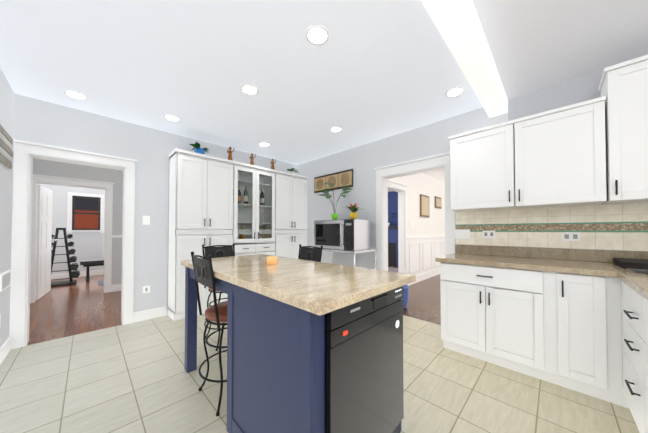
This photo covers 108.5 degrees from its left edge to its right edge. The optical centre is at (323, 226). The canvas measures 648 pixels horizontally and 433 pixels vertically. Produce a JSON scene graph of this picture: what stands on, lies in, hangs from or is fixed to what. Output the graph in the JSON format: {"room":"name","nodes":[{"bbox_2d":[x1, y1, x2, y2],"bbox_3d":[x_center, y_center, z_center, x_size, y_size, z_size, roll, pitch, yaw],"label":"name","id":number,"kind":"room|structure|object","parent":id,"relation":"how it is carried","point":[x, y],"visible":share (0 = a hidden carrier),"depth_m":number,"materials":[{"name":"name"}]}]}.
{"room":"kitchen","nodes":[
{"label":"kitchen","id":0,"kind":"room"},
{"bbox_2d":[0,68,15,347],"bbox_3d":[-1.484,-0.097,0.605,5.100,2.580,0.140,-1,-1,45],"label":"wall","id":1,"kind":"structure","parent":0,"point":[7,96],"depth_m":2.19,"materials":[{"name":"paint"}]},
{"bbox_2d":[0,270,10,291],"bbox_3d":[-2.968,0.496,2.174,0.350,0.155,0.012,-1,-1,45],"label":"air vent","id":2,"kind":"object","parent":1,"relation":"in","point":[5,280],"visible":1,"depth_m":2.15,"materials":[{"name":"white metal"}]},
{"bbox_2d":[0,336,10,364],"bbox_3d":[-1.430,1.129,0.642,4.822,0.130,0.017,-1,-1,45],"label":"baseboard","id":3,"kind":"structure","parent":1,"relation":"attached to","point":[5,348],"depth_m":2.18,"materials":[{"name":"white wood"}]},
{"bbox_2d":[0,124,12,168],"bbox_3d":[-2.778,-0.709,2.010,0.760,0.300,0.018,-1,-1,45],"label":"blind","id":4,"kind":"object","parent":1,"relation":"attached to","point":[6,151],"visible":1,"depth_m":2.09,"materials":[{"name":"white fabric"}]},
{"bbox_2d":[27,274,121,344],"bbox_3d":[-4.535,1.282,4.574,5.130,0.050,3.200,-1,-1,45],"label":"floor","id":5,"kind":"structure","parent":0,"point":[81,305],"depth_m":3.46,"materials":[{"name":"brown wood"}]},
{"bbox_2d":[51,228,79,286],"bbox_3d":[-5.821,0.642,5.154,0.440,1.250,0.606,-1,-1,45],"label":"dumbbell rack","id":6,"kind":"object","parent":5,"relation":"on","point":[75,273],"visible":0.56,"depth_m":5.16,"materials":[{"name":"black metal"}]},
{"bbox_2d":[80,259,103,280],"bbox_3d":[-5.401,1.049,5.927,0.440,0.460,1.100,-1,-1,45],"label":"bench","id":7,"kind":"object","parent":5,"relation":"on","point":[88,263],"visible":0.42,"depth_m":5.61,"materials":[{"name":"black leather"}]},
{"bbox_2d":[16,94,295,314],"bbox_3d":[-1.910,-0.047,3.700,0.140,2.580,3.660,-1,-1,45],"label":"wall","id":8,"kind":"structure","parent":0,"point":[30,119],"depth_m":3.19,"materials":[{"name":"paint"}]},
{"bbox_2d":[36,185,57,299],"bbox_3d":[-5.090,0.262,4.307,0.135,1.958,0.780,1,-1,-39],"label":"open door leaf","id":9,"kind":"structure","parent":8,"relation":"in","point":[44,243],"depth_m":4.18,"materials":[{"name":"white wood"}]},
{"bbox_2d":[30,174,113,302],"bbox_3d":[-4.522,0.194,4.199,0.180,2.115,1.080,-1,-1,45],"label":"door frame","id":10,"kind":"structure","parent":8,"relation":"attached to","point":[107,187],"depth_m":4.21,"materials":[{"name":"white wood"}]},
{"bbox_2d":[9,139,136,348],"bbox_3d":[-2.842,0.175,2.726,0.180,2.105,1.000,-1,-1,45],"label":"door frame","id":11,"kind":"structure","parent":8,"relation":"attached to","point":[25,153],"depth_m":2.44,"materials":[{"name":"white wood"}]},
{"bbox_2d":[51,270,103,278],"bbox_3d":[-6.139,1.218,6.162,0.017,0.130,3.001,-1,-1,45],"label":"baseboard","id":12,"kind":"structure","parent":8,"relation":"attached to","point":[95,272],"depth_m":6.01,"materials":[{"name":"white wood"}]},
{"bbox_2d":[66,192,104,232],"bbox_3d":[-6.245,-0.358,6.138,0.165,1.040,0.720,-1,-1,45],"label":"room window","id":13,"kind":"structure","parent":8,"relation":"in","point":[88,213],"depth_m":6.16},
{"bbox_2d":[111,235,121,291],"bbox_3d":[-3.759,0.712,4.876,0.020,1.100,1.009,-1,-1,45],"label":"baseboard","id":14,"kind":"structure","parent":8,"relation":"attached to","point":[117,287],"depth_m":4.56,"materials":[{"name":"white wood"}]},
{"bbox_2d":[143,286,149,292],"bbox_3d":[-2.370,0.834,3.113,0.008,0.090,0.080,-1,-1,45],"label":"outlet","id":15,"kind":"object","parent":8,"relation":"attached to","point":[146,289],"visible":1,"depth_m":3.11,"materials":[{"name":"white plastic"}]},
{"bbox_2d":[143,216,149,224],"bbox_3d":[-2.376,-0.091,3.121,0.009,0.120,0.080,-1,-1,45],"label":"light switch","id":16,"kind":"object","parent":8,"relation":"attached to","point":[146,220],"visible":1,"depth_m":3.12,"materials":[{"name":"white plastic"}]},
{"bbox_2d":[133,306,166,322],"bbox_3d":[-2.333,1.169,3.142,0.015,0.130,0.370,-1,-1,45],"label":"baseboard","id":17,"kind":"structure","parent":8,"relation":"attached to","point":[142,315],"depth_m":3.13,"materials":[{"name":"white wood"}]},
{"bbox_2d":[0,314,638,432],"bbox_3d":[-0.144,1.238,1.839,4.960,0.050,3.810,-1,-1,45],"label":"floor","id":18,"kind":"structure","parent":0,"point":[135,377],"depth_m":1.72,"materials":[{"name":"beige tile"}]},
{"bbox_2d":[168,148,235,320],"bbox_3d":[-1.792,0.111,3.428,0.403,2.256,0.783,-1,-1,45],"label":"tall cabinet","id":19,"kind":"object","parent":18,"relation":"on","point":[204,210],"depth_m":3.24,"materials":[{"name":"white wood"}]},
{"bbox_2d":[190,141,208,154],"bbox_3d":[-1.816,-1.110,3.408,0.296,0.185,0.312,-1,-1,45],"label":"potted plant","id":20,"kind":"object","parent":19,"relation":"on","point":[197,148],"visible":0.83,"depth_m":3.35,"materials":[{"name":"plant"}]},
{"bbox_2d":[227,147,233,160],"bbox_3d":[-1.498,-1.147,3.722,0.094,0.269,0.118,-1,-1,45],"label":"decorative figurine","id":21,"kind":"object","parent":19,"relation":"on","point":[229,152],"visible":0.77,"depth_m":3.70,"materials":[{"name":"brown wood"}]},
{"bbox_2d":[191,252,226,415],"bbox_3d":[-0.691,0.696,1.735,0.442,1.031,0.463,-1,-1,45],"label":"bar stool","id":22,"kind":"object","parent":18,"relation":"on","point":[204,276],"visible":0.73,"depth_m":1.57,"materials":[{"name":"metal"}]},
{"bbox_2d":[202,243,234,350],"bbox_3d":[-1.070,0.709,2.561,0.463,1.031,0.442,-1,-1,45],"label":"bar stool","id":23,"kind":"object","parent":18,"relation":"on","point":[213,251],"visible":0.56,"depth_m":2.67,"materials":[{"name":"metal"}]},
{"bbox_2d":[236,161,275,255],"bbox_3d":[-1.255,0.120,3.970,0.403,2.256,0.778,-1,-1,45],"label":"tall cabinet","id":24,"kind":"object","parent":18,"relation":"on","point":[252,215],"depth_m":4.00,"materials":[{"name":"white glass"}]},
{"bbox_2d":[238,186,240,202],"bbox_3d":[-1.398,-0.525,3.827,0.078,0.303,0.078,-1,-1,45],"label":"bottle","id":25,"kind":"object","parent":24,"relation":"in","point":[239,191],"depth_m":3.81,"materials":[{"name":"black glass"}]},
{"bbox_2d":[243,186,247,203],"bbox_3d":[-1.292,-0.525,3.863,0.078,0.303,0.078,-1,-1,45],"label":"bottle","id":26,"kind":"object","parent":24,"relation":"in","point":[245,198],"depth_m":3.83,"materials":[{"name":"glass"}]},
{"bbox_2d":[249,153,255,164],"bbox_3d":[-1.230,-1.134,3.992,0.088,0.252,0.111,-1,-1,45],"label":"decorative figurine","id":27,"kind":"object","parent":24,"relation":"on","point":[252,160],"visible":0.73,"depth_m":3.97,"materials":[{"name":"brown wood"}]},
{"bbox_2d":[260,188,263,204],"bbox_3d":[-1.081,-0.521,4.076,0.078,0.303,0.078,-1,-1,45],"label":"bottle","id":28,"kind":"object","parent":24,"relation":"in","point":[261,195],"depth_m":4.05,"materials":[{"name":"glass"}]},
{"bbox_2d":[270,159,275,169],"bbox_3d":[-0.942,-1.130,4.284,0.088,0.252,0.111,-1,-1,45],"label":"decorative figurine","id":29,"kind":"object","parent":24,"relation":"on","point":[272,165],"visible":0.73,"depth_m":4.26,"materials":[{"name":"brown wood"}]},
{"bbox_2d":[276,170,307,258],"bbox_3d":[-0.723,0.129,4.508,0.403,2.256,0.770,-1,-1,45],"label":"tall cabinet","id":30,"kind":"object","parent":18,"relation":"on","point":[291,189],"depth_m":4.36,"materials":[{"name":"white wood"}]},
{"bbox_2d":[287,168,298,173],"bbox_3d":[-0.621,-1.078,4.605,0.276,0.158,0.343,-1,-1,45],"label":"potted plant","id":31,"kind":"object","parent":30,"relation":"on","point":[292,170],"visible":0.79,"depth_m":4.56,"materials":[{"name":"plant"}]},
{"bbox_2d":[185,266,401,432],"bbox_3d":[-0.364,0.768,1.691,1.604,0.892,0.737,-1,-1,45],"label":"kitchen island","id":32,"kind":"object","parent":18,"relation":"on","point":[280,309],"depth_m":1.09,"materials":[{"name":"wood"}]},
{"bbox_2d":[181,254,415,317],"bbox_3d":[-0.357,0.306,1.706,1.744,0.038,0.790,-1,-1,45],"label":"island countertop","id":33,"kind":"structure","parent":32,"relation":"on","point":[319,288],"depth_m":1.24,"materials":[{"name":"beige stone"}]},
{"bbox_2d":[267,256,276,264],"bbox_3d":[-0.402,0.257,1.807,0.080,0.058,0.080,-1,-1,45],"label":"candle jar","id":34,"kind":"object","parent":33,"relation":"on","point":[271,260],"visible":1,"depth_m":1.77,"materials":[{"name":"wax"}]},
{"bbox_2d":[325,286,403,432],"bbox_3d":[0.038,0.769,1.333,0.600,0.872,0.615,-1,-1,45],"label":"dishwasher","id":35,"kind":"object","parent":32,"relation":"in","point":[363,366],"visible":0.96,"depth_m":1.08,"materials":[{"name":"black metal"}]},
{"bbox_2d":[298,244,322,261],"bbox_3d":[-0.298,0.706,2.374,0.442,1.031,0.463,-1,-1,45],"label":"bar stool","id":36,"kind":"object","parent":18,"relation":"on","point":[309,253],"visible":0.23,"depth_m":2.53,"materials":[{"name":"metal"}]},
{"bbox_2d":[322,248,376,268],"bbox_3d":[0.271,0.790,3.645,0.960,0.905,0.550,-1,-1,45],"label":"table","id":37,"kind":"object","parent":18,"relation":"on","point":[350,251],"depth_m":3.34,"materials":[{"name":"silver metal"}]},
{"bbox_2d":[314,219,370,250],"bbox_3d":[0.256,0.116,3.640,0.800,0.438,0.474,-1,-1,45],"label":"microwave","id":38,"kind":"object","parent":37,"relation":"on","point":[351,234],"visible":0.94,"depth_m":3.42,"materials":[{"name":"silver metal"}]},
{"bbox_2d":[319,182,353,219],"bbox_3d":[0.166,-0.421,3.783,0.691,0.639,0.643,-1,-1,45],"label":"potted plant","id":39,"kind":"object","parent":38,"relation":"on","point":[328,196],"visible":0.94,"depth_m":3.77,"materials":[{"name":"plant"}]},
{"bbox_2d":[345,203,365,218],"bbox_3d":[0.472,-0.237,3.520,0.374,0.262,0.359,-1,-1,45],"label":"potted plant","id":40,"kind":"object","parent":38,"relation":"on","point":[353,213],"visible":0.92,"depth_m":3.48,"materials":[{"name":"plant"}]},
{"bbox_2d":[440,264,546,380],"bbox_3d":[1.664,0.783,2.271,0.783,0.875,0.656,-1,-1,45],"label":"base cabinet","id":41,"kind":"object","parent":18,"relation":"on","point":[497,316],"depth_m":2.00,"materials":[{"name":"wood"}]},
{"bbox_2d":[435,252,638,279],"bbox_3d":[1.784,0.323,2.145,1.220,0.039,0.676,-1,-1,45],"label":"countertop","id":42,"kind":"structure","parent":41,"relation":"on","point":[532,263],"depth_m":1.92,"materials":[{"name":"beige stone"}]},
{"bbox_2d":[613,258,647,269],"bbox_3d":[2.371,0.273,1.708,0.280,0.044,0.380,-1,-1,45],"label":"tray","id":43,"kind":"object","parent":42,"relation":"on","point":[632,263],"visible":0.98,"depth_m":1.67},
{"bbox_2d":[547,272,610,401],"bbox_3d":[2.039,0.777,1.900,0.272,0.875,0.656,-1,-1,45],"label":"base cabinet","id":44,"kind":"object","parent":18,"relation":"on","point":[575,319],"depth_m":1.67,"materials":[{"name":"wood"}]},
{"bbox_2d":[619,276,647,429],"bbox_3d":[1.963,0.764,1.093,0.624,0.875,0.457,-1,-1,45],"label":"base cabinet","id":45,"kind":"object","parent":18,"relation":"on","point":[628,306],"depth_m":1.35,"materials":[{"name":"wood"}]},
{"bbox_2d":[635,288,647,432],"bbox_3d":[1.640,0.759,0.767,0.624,0.875,0.460,-1,-1,45],"label":"base cabinet","id":46,"kind":"object","parent":18,"relation":"on","point":[641,294],"depth_m":1.16,"materials":[{"name":"wood"}]},
{"bbox_2d":[0,0,647,191],"bbox_3d":[0.277,-1.371,4.708,11.640,0.100,10.180,-1,-1,45],"label":"ceiling","id":47,"kind":"structure","parent":0,"point":[369,71],"depth_m":1.90,"materials":[{"name":"paint"}]},
{"bbox_2d":[64,90,87,99],"bbox_3d":[-2.547,-1.354,2.395,0.170,0.007,0.170,-1,-1,45],"label":"recessed light","id":48,"kind":"object","parent":47,"relation":"in","point":[75,94],"visible":1,"depth_m":2.38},
{"bbox_2d":[164,115,179,121],"bbox_3d":[-1.878,-1.346,2.886,0.170,0.007,0.170,-1,-1,45],"label":"recessed light","id":49,"kind":"object","parent":47,"relation":"in","point":[172,118],"visible":1,"depth_m":2.89,"materials":[{"name":"white plastic"}]},
{"bbox_2d":[240,84,257,94],"bbox_3d":[-0.736,-1.356,2.305,0.170,0.007,0.170,-1,-1,45],"label":"recessed light","id":50,"kind":"object","parent":47,"relation":"in","point":[248,89],"visible":1,"depth_m":2.29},
{"bbox_2d":[259,142,269,146],"bbox_3d":[-0.963,-1.332,3.768,0.170,0.007,0.170,-1,-1,45],"label":"recessed light","id":51,"kind":"object","parent":47,"relation":"in","point":[264,144],"visible":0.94,"depth_m":3.76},
{"bbox_2d":[306,25,328,44],"bbox_3d":[-0.047,-1.366,1.666,0.170,0.007,0.170,-1,-1,45],"label":"recessed light","id":52,"kind":"object","parent":47,"relation":"in","point":[317,34],"visible":1,"depth_m":1.66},
{"bbox_2d":[330,126,341,131],"bbox_3d":[0.164,-1.341,3.201,0.170,0.007,0.170,-1,-1,45],"label":"recessed light","id":53,"kind":"object","parent":47,"relation":"in","point":[335,129],"visible":1,"depth_m":3.20,"materials":[{"name":"white plastic"}]},
{"bbox_2d":[445,87,464,96],"bbox_3d":[1.314,-1.355,2.344,0.170,0.007,0.170,-1,-1,45],"label":"recessed light","id":54,"kind":"object","parent":47,"relation":"in","point":[454,91],"visible":1,"depth_m":2.33,"materials":[{"name":"white plastic"}]},
{"bbox_2d":[421,0,507,117],"bbox_3d":[0.608,-1.307,1.235,0.165,0.140,3.670,-1,-1,45],"label":"ceiling beam","id":55,"kind":"structure","parent":47,"relation":"attached to","point":[458,26],"depth_m":1.62,"materials":[{"name":"paint"}]},
{"bbox_2d":[388,266,440,324],"bbox_3d":[2.929,1.294,5.312,8.500,0.050,5.450,-1,-1,45],"label":"floor","id":56,"kind":"structure","parent":0,"point":[424,302],"depth_m":3.90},
{"bbox_2d":[388,226,397,265],"bbox_3d":[2.252,0.649,8.122,1.420,1.330,0.417,-1,-1,45],"label":"fireplace","id":57,"kind":"object","parent":56,"relation":"on","point":[392,245],"visible":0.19,"depth_m":7.84,"materials":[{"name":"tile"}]},
{"bbox_2d":[388,267,397,271],"bbox_3d":[1.101,1.286,6.735,2.300,0.011,2.600,-1,-1,45],"label":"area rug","id":58,"kind":"object","parent":56,"relation":"on","point":[392,269],"depth_m":7.06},
{"bbox_2d":[403,285,408,307],"bbox_3d":[1.201,1.077,3.641,0.248,0.330,0.248,-1,-1,45],"label":"garden stool","id":59,"kind":"object","parent":56,"relation":"on","point":[406,296],"visible":0.38,"depth_m":3.54,"materials":[{"name":"ceramic"}]},
{"bbox_2d":[296,70,624,268],"bbox_3d":[1.782,-0.062,2.733,6.750,2.580,0.140,-1,-1,45],"label":"wall","id":60,"kind":"structure","parent":0,"point":[431,139],"depth_m":3.72,"materials":[{"name":"paint"}]},
{"bbox_2d":[314,169,352,192],"bbox_3d":[0.146,-0.821,4.240,0.940,0.305,0.032,-1,-1,45],"label":"picture","id":61,"kind":"object","parent":60,"relation":"attached to","point":[340,179],"visible":0.92,"depth_m":4.17,"materials":[{"name":"fabric"}]},
{"bbox_2d":[388,180,408,284],"bbox_3d":[1.411,0.182,4.721,0.180,2.155,0.990,-1,-1,45],"label":"door frame","id":62,"kind":"structure","parent":60,"relation":"attached to","point":[400,189],"depth_m":4.97,"materials":[{"name":"white wood"}]},
{"bbox_2d":[374,152,454,270],"bbox_3d":[1.242,0.163,3.249,1.130,2.145,0.200,-1,-1,45],"label":"door frame","id":63,"kind":"structure","parent":60,"relation":"attached to","point":[384,174],"depth_m":3.33,"materials":[{"name":"white wood"}]},
{"bbox_2d":[420,194,428,216],"bbox_3d":[2.462,-0.510,5.698,0.031,0.530,0.520,-1,-1,45],"label":"framed picture","id":64,"kind":"object","parent":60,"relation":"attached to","point":[424,205],"visible":1,"depth_m":5.64,"materials":[{"name":"beige paper"}]},
{"bbox_2d":[408,235,444,284],"bbox_3d":[2.533,0.752,5.754,0.032,1.052,5.190,-1,-1,45],"label":"wall panel","id":65,"kind":"object","parent":60,"relation":"attached to","point":[424,252],"visible":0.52,"depth_m":5.67,"materials":[{"name":"white wood"}]},
{"bbox_2d":[435,196,440,208],"bbox_3d":[3.109,-0.664,6.354,0.031,0.300,0.440,-1,-1,45],"label":"framed picture","id":66,"kind":"object","parent":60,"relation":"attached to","point":[437,202],"visible":1,"depth_m":6.29,"materials":[{"name":"beige paper"}]},
{"bbox_2d":[448,120,517,211],"bbox_3d":[1.679,-0.589,2.476,0.560,0.805,0.382,-1,-1,45],"label":"upper cabinet","id":67,"kind":"object","parent":60,"relation":"attached to","point":[482,169],"visible":0.96,"depth_m":2.34,"materials":[{"name":"white wood"}]},
{"bbox_2d":[456,202,647,250],"bbox_3d":[2.212,0.004,2.199,1.750,0.389,0.011,-1,-1,45],"label":"tile backsplash","id":68,"kind":"structure","parent":60,"relation":"attached to","point":[623,226],"depth_m":2.18,"materials":[{"name":"tile"}]},
{"bbox_2d":[455,229,469,238],"bbox_3d":[1.634,0.083,2.758,0.160,0.110,0.007,-1,-1,45],"label":"outlet","id":69,"kind":"object","parent":68,"relation":"attached to","point":[465,234],"depth_m":2.75,"materials":[{"name":"white plastic"}]},
{"bbox_2d":[483,231,494,237],"bbox_3d":[1.819,0.080,2.575,0.115,0.080,0.007,-1,-1,45],"label":"outlet","id":70,"kind":"object","parent":68,"relation":"attached to","point":[486,234],"depth_m":2.57,"materials":[{"name":"white plastic"}]},
{"bbox_2d":[562,232,579,240],"bbox_3d":[2.262,0.088,2.137,0.115,0.080,0.007,-1,-1,45],"label":"outlet","id":71,"kind":"object","parent":68,"relation":"attached to","point":[566,236],"depth_m":2.14,"materials":[{"name":"white plastic"}]},
{"bbox_2d":[513,96,606,208],"bbox_3d":[2.068,-0.595,2.089,0.557,0.805,0.379,-1,-1,45],"label":"upper cabinet","id":72,"kind":"object","parent":60,"relation":"attached to","point":[560,157],"visible":1,"depth_m":1.95,"materials":[{"name":"white wood"}]},
{"bbox_2d":[598,55,647,203],"bbox_3d":[2.493,-0.710,1.670,0.643,1.020,0.379,-1,-1,45],"label":"upper cabinet","id":73,"kind":"object","parent":60,"relation":"attached to","point":[623,88],"visible":1,"depth_m":1.72,"materials":[{"name":"white wood"}]}
]}

